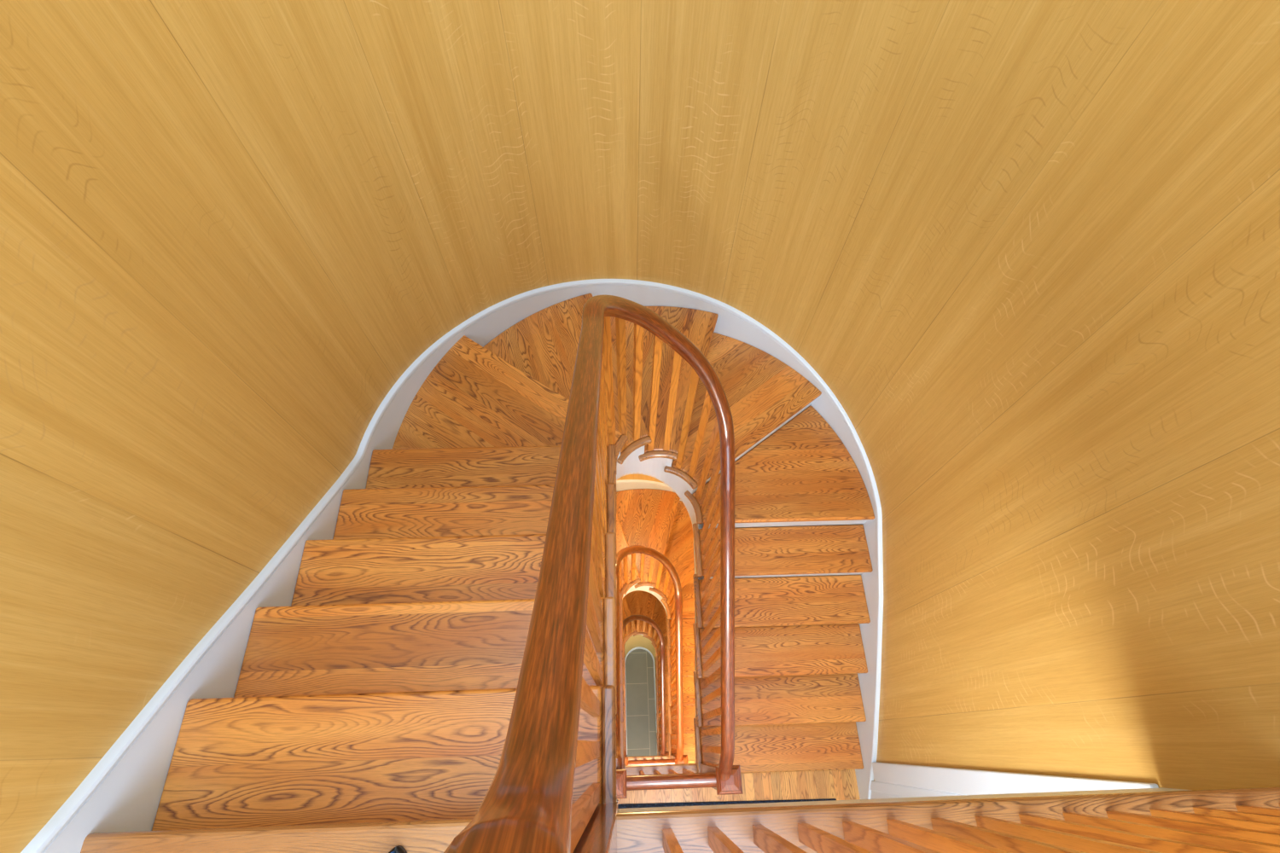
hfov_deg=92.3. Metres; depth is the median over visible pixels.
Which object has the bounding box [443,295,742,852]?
balustrade
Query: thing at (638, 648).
baseboard
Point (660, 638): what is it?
balustrade
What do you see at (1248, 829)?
balustrade
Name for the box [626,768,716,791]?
balustrade
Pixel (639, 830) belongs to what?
floor
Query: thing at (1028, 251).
wall
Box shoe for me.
[388,845,407,852]
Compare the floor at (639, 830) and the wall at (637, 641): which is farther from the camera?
the wall at (637, 641)
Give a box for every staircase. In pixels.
[151,293,874,831]
[616,488,695,764]
[622,590,668,756]
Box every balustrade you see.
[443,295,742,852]
[615,545,688,798]
[622,615,669,766]
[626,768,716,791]
[628,758,674,766]
[662,804,1279,852]
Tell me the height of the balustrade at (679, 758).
4.171 m
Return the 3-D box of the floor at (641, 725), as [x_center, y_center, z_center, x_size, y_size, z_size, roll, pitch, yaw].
[0.005,4.464,9.710,2.830,0.100,4.090,-1,63,-2]
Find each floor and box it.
[80,786,1279,852]
[616,763,860,804]
[625,649,657,756]
[628,755,695,763]
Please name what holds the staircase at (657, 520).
on the floor at (666, 757)
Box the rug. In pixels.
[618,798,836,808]
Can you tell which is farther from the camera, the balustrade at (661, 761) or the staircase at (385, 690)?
the balustrade at (661, 761)
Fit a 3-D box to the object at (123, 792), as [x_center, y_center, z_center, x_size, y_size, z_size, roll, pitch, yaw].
[0.098,1.617,4.188,2.584,6.233,3.852,-1,63,-2]
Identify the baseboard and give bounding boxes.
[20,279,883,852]
[624,646,657,755]
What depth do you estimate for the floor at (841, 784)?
3.92 m
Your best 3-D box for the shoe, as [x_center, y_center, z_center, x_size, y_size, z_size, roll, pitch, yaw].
[-0.482,0.946,1.120,0.086,0.096,0.294,-1,63,-2]
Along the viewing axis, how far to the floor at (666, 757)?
6.67 m
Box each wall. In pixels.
[0,0,1279,852]
[624,634,656,695]
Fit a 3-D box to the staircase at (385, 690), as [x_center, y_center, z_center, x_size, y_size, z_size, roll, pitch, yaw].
[0.098,0.496,3.367,2.544,3.086,2.572,-1,63,-2]

